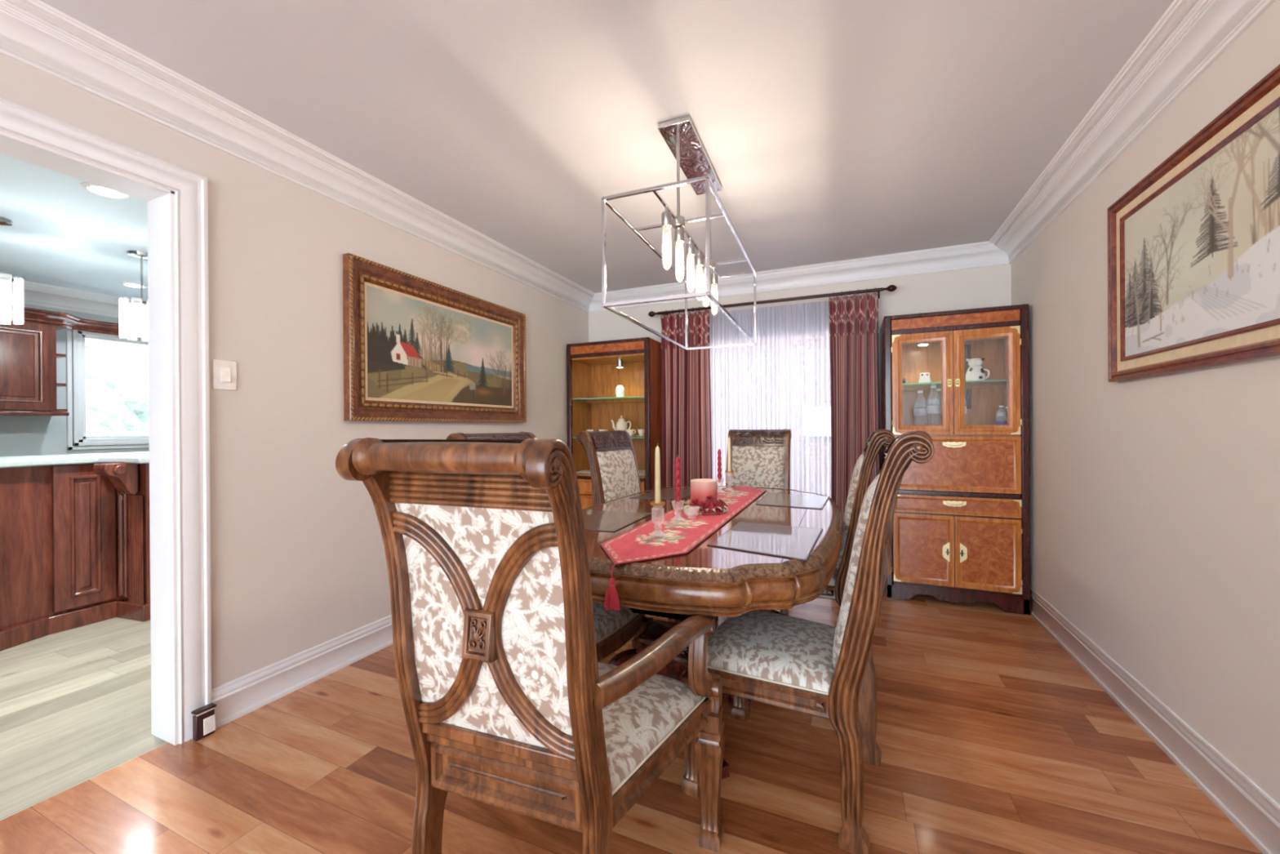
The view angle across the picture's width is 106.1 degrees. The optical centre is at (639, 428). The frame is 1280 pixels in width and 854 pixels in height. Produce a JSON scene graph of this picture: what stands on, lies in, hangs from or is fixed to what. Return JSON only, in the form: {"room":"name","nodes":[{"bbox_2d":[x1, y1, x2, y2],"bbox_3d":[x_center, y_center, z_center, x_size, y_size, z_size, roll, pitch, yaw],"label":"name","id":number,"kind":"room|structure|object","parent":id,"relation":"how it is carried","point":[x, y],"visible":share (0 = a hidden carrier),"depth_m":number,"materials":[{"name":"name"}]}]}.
{"room":"dining room","nodes":[
{"label":"dining room","id":0,"kind":"room"},
{"bbox_2d":[0,301,149,456],"bbox_3d":[-5.913,-0.004,2.765,0.150,2.442,8.000,0,0,23],"label":"wall","id":1,"kind":"structure","parent":0,"point":[20,436],"depth_m":4.24,"materials":[{"name":"paint"}]},
{"bbox_2d":[0,303,148,416],"bbox_3d":[-5.001,-0.539,4.189,0.405,0.865,2.460,0,0,23],"label":"upper cabinet","id":2,"kind":"object","parent":1,"relation":"attached to","point":[28,355],"visible":0.92,"depth_m":3.93,"materials":[{"name":"brown wood"}]},
{"bbox_2d":[53,325,57,410],"bbox_3d":[-5.062,-0.506,4.141,0.329,0.710,0.075,0,0,23],"label":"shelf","id":3,"kind":"object","parent":2,"relation":"attached to","point":[55,326],"depth_m":4.05,"materials":[{"name":"brown wood"}]},
{"bbox_2d":[53,324,66,330],"bbox_3d":[-5.064,-0.866,4.141,0.329,0.024,0.075,0,0,23],"label":"shelf","id":4,"kind":"object","parent":2,"relation":"attached to","point":[56,327],"depth_m":4.09,"materials":[{"name":"brown wood"}]},
{"bbox_2d":[53,408,67,412],"bbox_3d":[-5.059,-0.151,4.142,0.329,0.024,0.075,0,0,23],"label":"shelf","id":5,"kind":"object","parent":2,"relation":"attached to","point":[55,410],"depth_m":4.08,"materials":[{"name":"brown wood"}]},
{"bbox_2d":[56,353,66,358],"bbox_3d":[-5.072,-0.621,4.145,0.309,0.024,0.075,0,0,23],"label":"shelf","id":6,"kind":"object","parent":2,"relation":"attached to","point":[58,355],"depth_m":4.10,"materials":[{"name":"brown wood"}]},
{"bbox_2d":[56,382,66,386],"bbox_3d":[-5.070,-0.371,4.146,0.309,0.024,0.075,0,0,23],"label":"shelf","id":7,"kind":"object","parent":2,"relation":"attached to","point":[58,384],"depth_m":4.10,"materials":[{"name":"brown wood"}]},
{"bbox_2d":[0,280,148,322],"bbox_3d":[-5.798,-1.140,2.657,0.161,0.173,7.900,0,0,23],"label":"trim","id":8,"kind":"structure","parent":1,"relation":"attached to","point":[35,294],"depth_m":4.31,"materials":[{"name":"paint"}]},
{"bbox_2d":[66,328,149,449],"bbox_3d":[-4.946,-0.383,4.890,0.110,1.150,1.200,0,0,23],"label":"window","id":9,"kind":"structure","parent":1,"relation":"in","point":[75,339],"depth_m":4.40,"materials":[{"name":"paint"}]},
{"bbox_2d":[0,53,588,688],"bbox_3d":[-2.110,-0.028,1.174,0.156,2.442,8.086,0,0,23],"label":"wall","id":10,"kind":"structure","parent":0,"point":[298,559],"depth_m":2.18,"materials":[{"name":"paint"}]},
{"bbox_2d":[0,131,178,745],"bbox_3d":[-2.231,0.153,0.894,0.163,2.083,2.075,0,0,23],"label":"trim","id":11,"kind":"structure","parent":10,"relation":"attached to","point":[161,201],"depth_m":1.82,"materials":[{"name":"paint"}]},
{"bbox_2d":[0,97,211,743],"bbox_3d":[-2.150,0.107,0.855,0.022,2.174,2.268,0,0,23],"label":"trim","id":12,"kind":"structure","parent":10,"relation":"attached to","point":[189,188],"depth_m":1.84,"materials":[{"name":"paint"}]},
{"bbox_2d":[146,200,152,733],"bbox_3d":[-2.294,0.110,0.967,0.020,2.168,2.160,0,0,23],"label":"trim","id":13,"kind":"structure","parent":10,"relation":"attached to","point":[147,201],"depth_m":1.87,"materials":[{"name":"paint"}]},
{"bbox_2d":[191,702,216,741],"bbox_3d":[-1.682,1.133,1.856,0.034,0.112,0.068,0,0,23],"label":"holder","id":14,"kind":"object","parent":10,"relation":"attached to","point":[204,717],"visible":1,"depth_m":1.85,"materials":[{"name":"brown wood"}]},
{"bbox_2d":[212,359,236,390],"bbox_3d":[-1.682,-0.216,1.952,0.015,0.120,0.082,0,0,23],"label":"light switch","id":15,"kind":"object","parent":10,"relation":"attached to","point":[224,372],"visible":1,"depth_m":1.95,"materials":[{"name":"white plastic"}]},
{"bbox_2d":[0,0,595,312],"bbox_3d":[-2.002,-1.186,1.040,0.161,0.128,7.936,0,0,23],"label":"trim","id":16,"kind":"structure","parent":10,"relation":"attached to","point":[33,33],"depth_m":1.90,"materials":[{"name":"paint"}]},
{"bbox_2d":[211,614,392,728],"bbox_3d":[-1.088,1.106,3.306,0.021,0.155,3.068,0,0,23],"label":"baseboard","id":17,"kind":"structure","parent":10,"relation":"attached to","point":[234,699],"depth_m":2.19,"materials":[{"name":"paint"}]},
{"bbox_2d":[342,253,526,422],"bbox_3d":[-1.182,-0.460,3.064,0.056,0.836,1.433,0,0,23],"label":"painting","id":18,"kind":"object","parent":10,"relation":"attached to","point":[416,348],"visible":1,"depth_m":2.86,"materials":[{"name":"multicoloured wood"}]},
{"bbox_2d":[0,0,1173,300],"bbox_3d":[-2.387,-1.322,1.288,7.812,0.150,8.086,0,0,23],"label":"ceiling","id":19,"kind":"structure","parent":0,"point":[829,131],"depth_m":1.92,"materials":[{"name":"paint"}]},
{"bbox_2d":[0,216,23,324],"bbox_3d":[-3.814,-0.936,2.837,0.220,0.606,0.220,0,0,13],"label":"crystal pendant","id":20,"kind":"object","parent":19,"relation":"hanging from","point":[3,221],"visible":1,"depth_m":2.88,"materials":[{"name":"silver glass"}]},
{"bbox_2d":[80,182,128,199],"bbox_3d":[-2.799,-1.241,2.518,0.170,0.010,0.170,0,0,23],"label":"recessed light","id":21,"kind":"object","parent":19,"relation":"in","point":[97,189],"visible":0.89,"depth_m":2.52,"materials":[{"name":"white plastic"}]},
{"bbox_2d":[119,250,148,342],"bbox_3d":[-3.557,-0.938,3.434,0.220,0.606,0.220,0,0,13],"label":"crystal pendant","id":22,"kind":"object","parent":19,"relation":"hanging from","point":[141,322],"visible":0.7,"depth_m":3.41,"materials":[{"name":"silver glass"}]},
{"bbox_2d":[137,303,145,313],"bbox_3d":[-3.556,-0.855,3.434,0.036,0.070,0.036,0,0,13],"label":"socket","id":23,"kind":"object","parent":22,"relation":"attached to","point":[141,307],"depth_m":3.42,"materials":[{"name":"silver metal"}]},
{"bbox_2d":[120,281,147,288],"bbox_3d":[-4.361,-1.233,4.150,0.170,0.010,0.170,0,0,23],"label":"recessed light","id":24,"kind":"object","parent":19,"relation":"in","point":[124,283],"visible":0.92,"depth_m":4.13,"materials":[{"name":"white plastic"}]},
{"bbox_2d":[601,115,756,350],"bbox_3d":[0.253,-0.863,2.256,0.414,0.805,1.118,0,0,22],"label":"linear chandelier","id":25,"kind":"object","parent":19,"relation":"hanging from","point":[680,135],"visible":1,"depth_m":2.03,"materials":[{"name":"metal"}]},
{"bbox_2d":[661,206,671,228],"bbox_3d":[0.104,-0.828,1.882,0.040,0.078,0.040,0,0,22],"label":"socket","id":26,"kind":"object","parent":25,"relation":"attached to","point":[666,216],"depth_m":1.87,"materials":[{"name":"silver metal"}]},
{"bbox_2d":[674,227,684,243],"bbox_3d":[0.167,-0.829,2.039,0.040,0.078,0.040,0,0,22],"label":"socket","id":27,"kind":"object","parent":25,"relation":"attached to","point":[679,232],"depth_m":2.02,"materials":[{"name":"silver metal"}]},
{"bbox_2d":[685,238,694,256],"bbox_3d":[0.230,-0.830,2.197,0.040,0.078,0.040,0,0,22],"label":"socket","id":28,"kind":"object","parent":25,"relation":"attached to","point":[690,246],"depth_m":2.18,"materials":[{"name":"silver metal"}]},
{"bbox_2d":[695,250,703,266],"bbox_3d":[0.289,-0.830,2.344,0.040,0.078,0.040,0,0,22],"label":"socket","id":29,"kind":"object","parent":25,"relation":"attached to","point":[699,257],"depth_m":2.33,"materials":[{"name":"silver metal"}]},
{"bbox_2d":[702,258,706,275],"bbox_3d":[0.337,-0.831,2.465,0.040,0.078,0.040,0,0,22],"label":"socket","id":30,"kind":"object","parent":25,"relation":"attached to","point":[704,268],"depth_m":2.45,"materials":[{"name":"silver metal"}]},
{"bbox_2d":[710,270,718,284],"bbox_3d":[0.408,-0.831,2.643,0.040,0.078,0.040,0,0,22],"label":"socket","id":31,"kind":"object","parent":25,"relation":"attached to","point":[714,278],"depth_m":2.63,"materials":[{"name":"silver metal"}]},
{"bbox_2d":[0,592,1262,853],"bbox_3d":[-2.384,1.220,1.297,7.782,0.050,8.086,0,0,23],"label":"floor","id":32,"kind":"structure","parent":0,"point":[991,738],"depth_m":1.66,"materials":[{"name":"brown wood"}]},
{"bbox_2d":[0,451,150,650],"bbox_3d":[-3.497,0.689,3.121,1.100,1.022,2.440,0,0,23],"label":"base cabinet","id":33,"kind":"object","parent":32,"relation":"on","point":[75,528],"visible":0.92,"depth_m":2.88,"materials":[{"name":"brown wood"}]},
{"bbox_2d":[0,451,149,467],"bbox_3d":[-3.500,0.196,3.120,1.100,0.037,2.440,0,0,23],"label":"countertop","id":34,"kind":"structure","parent":33,"relation":"on","point":[137,457],"depth_m":2.92,"materials":[{"name":"stone"}]},
{"bbox_2d":[335,437,725,853],"bbox_3d":[-0.230,0.598,1.171,0.748,1.165,0.740,0,0,20],"label":"armchair","id":35,"kind":"object","parent":32,"relation":"on","point":[508,703],"visible":1,"depth_m":0.96,"materials":[{"name":"brown wood"}]},
{"bbox_2d":[445,431,653,662],"bbox_3d":[-0.378,0.598,1.985,0.710,1.165,0.536,0,0,30],"label":"dining chair","id":36,"kind":"object","parent":32,"relation":"on","point":[614,628],"visible":0.09,"depth_m":1.86,"materials":[{"name":"wood"}]},
{"bbox_2d":[566,337,662,509],"bbox_3d":[-0.206,0.209,4.340,0.800,1.935,0.460,0,0,23],"label":"display cabinet","id":37,"kind":"object","parent":32,"relation":"on","point":[594,370],"visible":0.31,"depth_m":4.36,"materials":[{"name":"brown wood"}]},
{"bbox_2d":[572,353,644,365],"bbox_3d":[-0.206,-0.624,4.353,0.760,0.020,0.398,0,0,23],"label":"shelf","id":38,"kind":"object","parent":37,"relation":"attached to","point":[583,359],"depth_m":4.29,"materials":[{"name":"brown wood"}]},
{"bbox_2d":[572,436,644,438],"bbox_3d":[-0.199,0.081,4.359,0.748,0.010,0.378,0,0,23],"label":"glass shelf","id":39,"kind":"object","parent":37,"relation":"attached to","point":[572,437],"depth_m":4.23,"materials":[{"name":"green"}]},
{"bbox_2d":[572,395,644,401],"bbox_3d":[-0.201,-0.266,4.358,0.748,0.010,0.378,0,0,23],"label":"glass shelf","id":40,"kind":"object","parent":37,"relation":"attached to","point":[575,398],"depth_m":4.36,"materials":[{"name":"green"}]},
{"bbox_2d":[576,469,644,475],"bbox_3d":[-0.207,0.390,4.340,0.705,0.015,0.380,0,0,23],"label":"lace doily","id":41,"kind":"object","parent":37,"relation":"on","point":[642,472],"visible":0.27,"depth_m":4.32,"materials":[{"name":"fabric"}]},
{"bbox_2d":[576,472,644,478],"bbox_3d":[-0.199,0.411,4.355,0.760,0.020,0.398,0,0,23],"label":"shelf","id":42,"kind":"object","parent":37,"relation":"attached to","point":[580,475],"depth_m":4.25,"materials":[{"name":"brown wood"}]},
{"bbox_2d":[615,385,624,396],"bbox_3d":[-0.181,-0.332,4.356,0.086,0.121,0.086,0,0,23],"label":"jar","id":43,"kind":"object","parent":37,"relation":"on","point":[620,390],"visible":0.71,"depth_m":4.32,"materials":[{"name":"white ceramic"}]},
{"bbox_2d":[614,359,625,368],"bbox_3d":[-0.180,-0.579,4.322,0.094,0.070,0.094,0,0,23],"label":"light","id":44,"kind":"object","parent":37,"relation":"attached to","point":[620,362],"depth_m":4.30,"materials":[{"name":"silver metal"}]},
{"bbox_2d":[610,415,631,431],"bbox_3d":[-0.171,-0.020,4.377,0.110,0.192,0.180,0,0,-38],"label":"teapot","id":45,"kind":"object","parent":37,"relation":"on","point":[621,424],"visible":0.82,"depth_m":4.34,"materials":[{"name":"beige ceramic"}]},
{"bbox_2d":[626,429,635,436],"bbox_3d":[-0.089,0.042,4.241,0.116,0.066,0.116,0,0,23],"label":"teacup","id":46,"kind":"object","parent":37,"relation":"on","point":[630,432],"visible":0.66,"depth_m":4.22,"materials":[{"name":"beige ceramic"}]},
{"bbox_2d":[635,429,644,436],"bbox_3d":[0.013,0.042,4.187,0.112,0.066,0.112,0,0,13],"label":"teacup","id":47,"kind":"object","parent":37,"relation":"on","point":[641,432],"visible":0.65,"depth_m":4.16,"materials":[{"name":"beige ceramic"}]},
{"bbox_2d":[575,430,718,623],"bbox_3d":[0.036,0.594,2.890,0.710,1.165,0.536,0,0,32],"label":"dining chair","id":48,"kind":"object","parent":32,"relation":"on","point":[611,457],"visible":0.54,"depth_m":2.90,"materials":[{"name":"fabric"}]},
{"bbox_2d":[582,485,842,778],"bbox_3d":[0.328,0.784,2.366,1.250,0.769,2.056,0,0,23],"label":"dining table","id":49,"kind":"object","parent":32,"relation":"on","point":[707,580],"visible":0.58,"depth_m":1.45,"materials":[{"name":"brown wood"}]},
{"bbox_2d":[582,509,653,531],"bbox_3d":[-0.185,0.404,2.137,0.355,0.003,0.465,0,0,23],"label":"placemat","id":50,"kind":"object","parent":49,"relation":"on","point":[593,520],"visible":0.64,"depth_m":2.13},
{"bbox_2d":[629,488,690,498],"bbox_3d":[0.181,0.401,2.964,0.313,0.003,0.515,0,0,23],"label":"placemat","id":51,"kind":"object","parent":49,"relation":"on","point":[665,493],"visible":0.71,"depth_m":2.91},
{"bbox_2d":[600,485,765,611],"bbox_3d":[0.325,0.460,2.345,0.316,0.128,2.085,0,0,23],"label":"table runner","id":52,"kind":"object","parent":49,"relation":"on","point":[634,544],"visible":0.73,"depth_m":1.80,"materials":[{"name":"fabric"}]},
{"bbox_2d":[649,501,666,537],"bbox_3d":[0.067,0.337,1.793,0.062,0.123,0.062,0,0,23],"label":"candle holder","id":53,"kind":"object","parent":52,"relation":"on","point":[657,535],"visible":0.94,"depth_m":1.79,"materials":[{"name":"clear glass"}]},
{"bbox_2d":[654,444,661,509],"bbox_3d":[0.066,0.179,1.793,0.023,0.243,0.023,0,0,23],"label":"taper candle","id":54,"kind":"object","parent":53,"relation":"on","point":[657,455],"visible":0.97,"depth_m":1.78,"materials":[{"name":"beige wax"}]},
{"bbox_2d":[671,500,684,521],"bbox_3d":[0.164,0.356,2.084,0.062,0.082,0.062,0,0,23],"label":"candle holder","id":55,"kind":"object","parent":52,"relation":"on","point":[676,519],"visible":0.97,"depth_m":2.08,"materials":[{"name":"clear glass"}]},
{"bbox_2d":[674,457,681,506],"bbox_3d":[0.163,0.225,2.084,0.030,0.220,0.030,0,0,23],"label":"taper candle","id":56,"kind":"object","parent":55,"relation":"on","point":[677,478],"visible":0.99,"depth_m":2.08,"materials":[{"name":"red wax"}]},
{"bbox_2d":[682,506,699,518],"bbox_3d":[0.228,0.374,2.141,0.076,0.046,0.074,0,0,23],"label":"votive","id":57,"kind":"object","parent":52,"relation":"on","point":[683,508],"visible":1,"depth_m":2.14,"materials":[{"name":"white"}]},
{"bbox_2d":[680,506,728,514],"bbox_3d":[0.307,0.393,2.303,0.230,0.007,0.230,0,0,23],"label":"plate","id":58,"kind":"object","parent":52,"relation":"on","point":[688,510],"visible":0.38,"depth_m":2.24,"materials":[{"name":"beige ceramic"}]},
{"bbox_2d":[690,478,717,511],"bbox_3d":[0.306,0.317,2.303,0.126,0.147,0.126,0,0,23],"label":"pillar candle","id":59,"kind":"object","parent":58,"relation":"on","point":[700,488],"visible":0.76,"depth_m":2.25,"materials":[{"name":"wax"}]},
{"bbox_2d":[679,495,730,515],"bbox_3d":[0.308,0.357,2.307,0.248,0.089,0.245,0,0,23],"label":"flower wreath","id":60,"kind":"object","parent":58,"relation":"on","point":[721,504],"visible":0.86,"depth_m":2.22,"materials":[{"name":"red plant"}]},
{"bbox_2d":[724,470,733,490],"bbox_3d":[0.568,0.332,3.056,0.062,0.123,0.062,0,0,23],"label":"candle holder","id":61,"kind":"object","parent":52,"relation":"on","point":[726,471],"visible":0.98,"depth_m":3.05,"materials":[{"name":"clear glass"}]},
{"bbox_2d":[727,437,731,475],"bbox_3d":[0.566,0.171,3.056,0.023,0.248,0.023,0,0,23],"label":"taper candle","id":62,"kind":"object","parent":61,"relation":"in","point":[729,438],"visible":0.98,"depth_m":3.05,"materials":[{"name":"beige wax"}]},
{"bbox_3d":[0.493,0.353,2.979,0.062,0.082,0.062,0,0,23],"label":"candle holder","id":63,"kind":"object","parent":52,"relation":"on","visible":0},
{"bbox_2d":[717,447,721,481],"bbox_3d":[0.492,0.225,2.979,0.029,0.213,0.028,0,0,-34],"label":"taper candle","id":64,"kind":"object","parent":63,"relation":"in","point":[719,458],"visible":0.99,"depth_m":2.97,"materials":[{"name":"red wax"}]},
{"bbox_2d":[706,521,822,560],"bbox_3d":[0.466,0.400,1.757,0.335,0.003,0.507,0,0,26],"label":"placemat","id":65,"kind":"object","parent":49,"relation":"on","point":[792,542],"visible":1,"depth_m":1.72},
{"bbox_2d":[755,492,830,509],"bbox_3d":[0.855,0.397,2.668,0.355,0.003,0.525,0,0,23],"label":"placemat","id":66,"kind":"object","parent":49,"relation":"on","point":[797,500],"visible":1,"depth_m":2.62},
{"bbox_2d":[725,428,791,615],"bbox_3d":[0.779,0.588,3.309,0.536,1.165,0.710,0,0,22],"label":"dining chair","id":67,"kind":"object","parent":32,"relation":"on","point":[760,458],"visible":0.42,"depth_m":3.47,"materials":[{"name":"fabric"}]},
{"bbox_2d":[680,430,934,853],"bbox_3d":[0.563,0.592,1.599,0.710,1.165,0.536,0,0,31],"label":"dining chair","id":68,"kind":"object","parent":32,"relation":"on","point":[799,664],"visible":0.98,"depth_m":1.39,"materials":[{"name":"brown wood"}]},
{"bbox_2d":[763,428,895,612],"bbox_3d":[0.941,0.588,2.543,0.710,1.165,0.536,0,0,25],"label":"dining chair","id":69,"kind":"object","parent":32,"relation":"on","point":[860,482],"visible":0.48,"depth_m":2.28,"materials":[{"name":"wood"}]},
{"bbox_2d":[880,303,1031,615],"bbox_3d":[2.132,0.194,3.332,0.805,1.935,0.461,0,0,23],"label":"china cabinet","id":70,"kind":"object","parent":32,"relation":"on","point":[961,532],"visible":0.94,"depth_m":3.14,"materials":[{"name":"brown wood"}]},
{"bbox_2d":[913,390,927,425],"bbox_3d":[1.993,-0.115,3.420,0.086,0.305,0.086,0,0,23],"label":"water bottle","id":71,"kind":"object","parent":70,"relation":"on","point":[919,411],"visible":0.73,"depth_m":3.39,"materials":[{"name":"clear plastic"}]},
{"bbox_2d":[915,342,930,346],"bbox_3d":[2.003,-0.608,3.403,0.089,0.038,0.089,0,0,-29],"label":"light","id":72,"kind":"object","parent":70,"relation":"attached to","point":[926,343],"depth_m":3.38,"materials":[{"name":"beige"}]},
{"bbox_2d":[918,372,931,382],"bbox_3d":[1.982,-0.347,3.348,0.078,0.075,0.054,0,0,31],"label":"creamer","id":73,"kind":"object","parent":70,"relation":"on","point":[924,377],"visible":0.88,"depth_m":3.33,"materials":[{"name":"white ceramic"}]},
{"bbox_2d":[926,385,941,424],"bbox_3d":[2.041,-0.130,3.345,0.088,0.335,0.088,0,0,23],"label":"water bottle","id":74,"kind":"object","parent":70,"relation":"on","point":[930,409],"visible":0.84,"depth_m":3.31,"materials":[{"name":"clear plastic"}]},
{"bbox_2d":[931,388,942,414],"bbox_3d":[2.133,-0.123,3.436,0.086,0.320,0.086,0,0,23],"label":"water bottle","id":75,"kind":"object","parent":70,"relation":"on","point":[936,389],"visible":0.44,"depth_m":3.42,"materials":[{"name":"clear plastic"}]},
{"bbox_2d":[891,379,1007,388],"bbox_3d":[2.134,-0.305,3.342,0.761,0.010,0.370,0,0,23],"label":"glass shelf","id":76,"kind":"object","parent":70,"relation":"attached to","point":[990,384],"depth_m":3.34,"materials":[{"name":"green"}]},
{"bbox_2d":[893,434,1019,436],"bbox_3d":[2.138,0.047,3.347,0.765,0.020,0.398,0,0,23],"label":"shelf","id":77,"kind":"object","parent":70,"relation":"attached to","point":[931,435],"depth_m":3.12,"materials":[{"name":"brown wood"}]},
{"bbox_2d":[965,358,990,381],"bbox_3d":[2.264,-0.391,3.219,0.143,0.160,0.131,0,0,13],"label":"pitcher","id":78,"kind":"object","parent":70,"relation":"on","point":[975,371],"visible":0.91,"depth_m":3.20,"materials":[{"name":"white ceramic"}]},
{"bbox_2d":[995,405,1007,424],"bbox_3d":[2.386,-0.057,3.175,0.061,0.185,0.061,0,0,23],"label":"water bottle","id":79,"kind":"object","parent":70,"relation":"on","point":[997,422],"visible":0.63,"depth_m":3.15,"materials":[{"name":"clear plastic"}]},
{"bbox_2d":[588,263,1011,423],"bbox_3d":[1.086,-0.053,4.117,3.386,2.442,0.150,0,0,23],"label":"wall","id":80,"kind":"structure","parent":0,"point":[987,286],"depth_m":3.67,"materials":[{"name":"paint"}]},
{"bbox_2d":[648,284,897,316],"bbox_3d":[1.002,-1.024,3.971,1.970,0.060,0.176,0,0,23],"label":"curtain rod","id":81,"kind":"object","parent":80,"relation":"attached to","point":[891,288],"visible":0.96,"depth_m":3.83,"materials":[{"name":"brown metal"}]},
{"bbox_2d":[660,306,712,487],"bbox_3d":[0.408,0.056,4.161,0.442,2.193,0.109,0,0,23],"label":"striped curtain","id":82,"kind":"object","parent":81,"relation":"hanging from","point":[686,374],"visible":0.71,"depth_m":4.16,"materials":[{"name":"red fabric"}]},
{"bbox_2d":[709,300,831,497],"bbox_3d":[1.065,0.076,3.949,1.030,2.145,0.048,0,0,23],"label":"sheer curtain","id":83,"kind":"object","parent":81,"relation":"hanging from","point":[782,381],"visible":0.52,"depth_m":3.91,"materials":[{"name":"fabric"}]},
{"bbox_2d":[828,287,880,524],"bbox_3d":[1.628,0.048,3.635,0.360,2.193,0.116,0,0,23],"label":"striped curtain","id":84,"kind":"object","parent":81,"relation":"hanging from","point":[853,319],"visible":0.65,"depth_m":3.65,"materials":[{"name":"red fabric"}]},
{"bbox_2d":[588,240,1008,312],"bbox_3d":[1.017,-1.210,3.973,3.386,0.128,0.161,0,0,23],"label":"trim","id":85,"kind":"structure","parent":80,"relation":"attached to","point":[984,254],"depth_m":3.77,"materials":[{"name":"paint"}]},
{"bbox_2d":[1010,0,1279,804],"bbox_3d":[1.126,-0.048,-0.221,0.120,2.442,8.086,0,0,23],"label":"wall","id":86,"kind":"structure","parent":0,"point":[1155,500],"depth_m":1.75,"materials":[{"name":"paint"}]},
{"bbox_2d":[989,0,1275,263],"bbox_3d":[0.960,-1.204,-0.235,0.161,0.128,7.936,0,0,23],"label":"trim","id":87,"kind":"structure","parent":86,"relation":"attached to","point":[1190,36],"depth_m":1.79,"materials":[{"name":"paint"}]},
{"bbox_2d":[1030,586,1279,853],"bbox_3d":[1.040,1.096,-0.260,0.021,0.155,7.936,0,0,23],"label":"baseboard","id":88,"kind":"structure","parent":86,"relation":"attached to","point":[1246,805],"depth_m":1.67,"materials":[{"name":"paint"}]},
{"bbox_2d":[1106,64,1279,382],"bbox_3d":[1.729,-0.568,1.381,0.033,0.746,1.470,0,0,23],"label":"painting","id":89,"kind":"object","parent":86,"relation":"attached to","point":[1193,246],"visible":1,"depth_m":1.53,"materials":[{"name":"brown wood"}]},
{"label":"outside","id":90,"kind":"structure","parent":0,"visible":0},
{"bbox_3d":[0.479,1.376,8.674,18.000,0.180,7.700,0,0,23],"label":"ground","id":91,"kind":"structure","parent":90,"visible":0},
{"bbox_2d":[85,338,149,435],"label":"window","id":92,"kind":"structure","parent":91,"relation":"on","point":[117,374],"depth_m":5.87,"materials":[{"name":"glass"}]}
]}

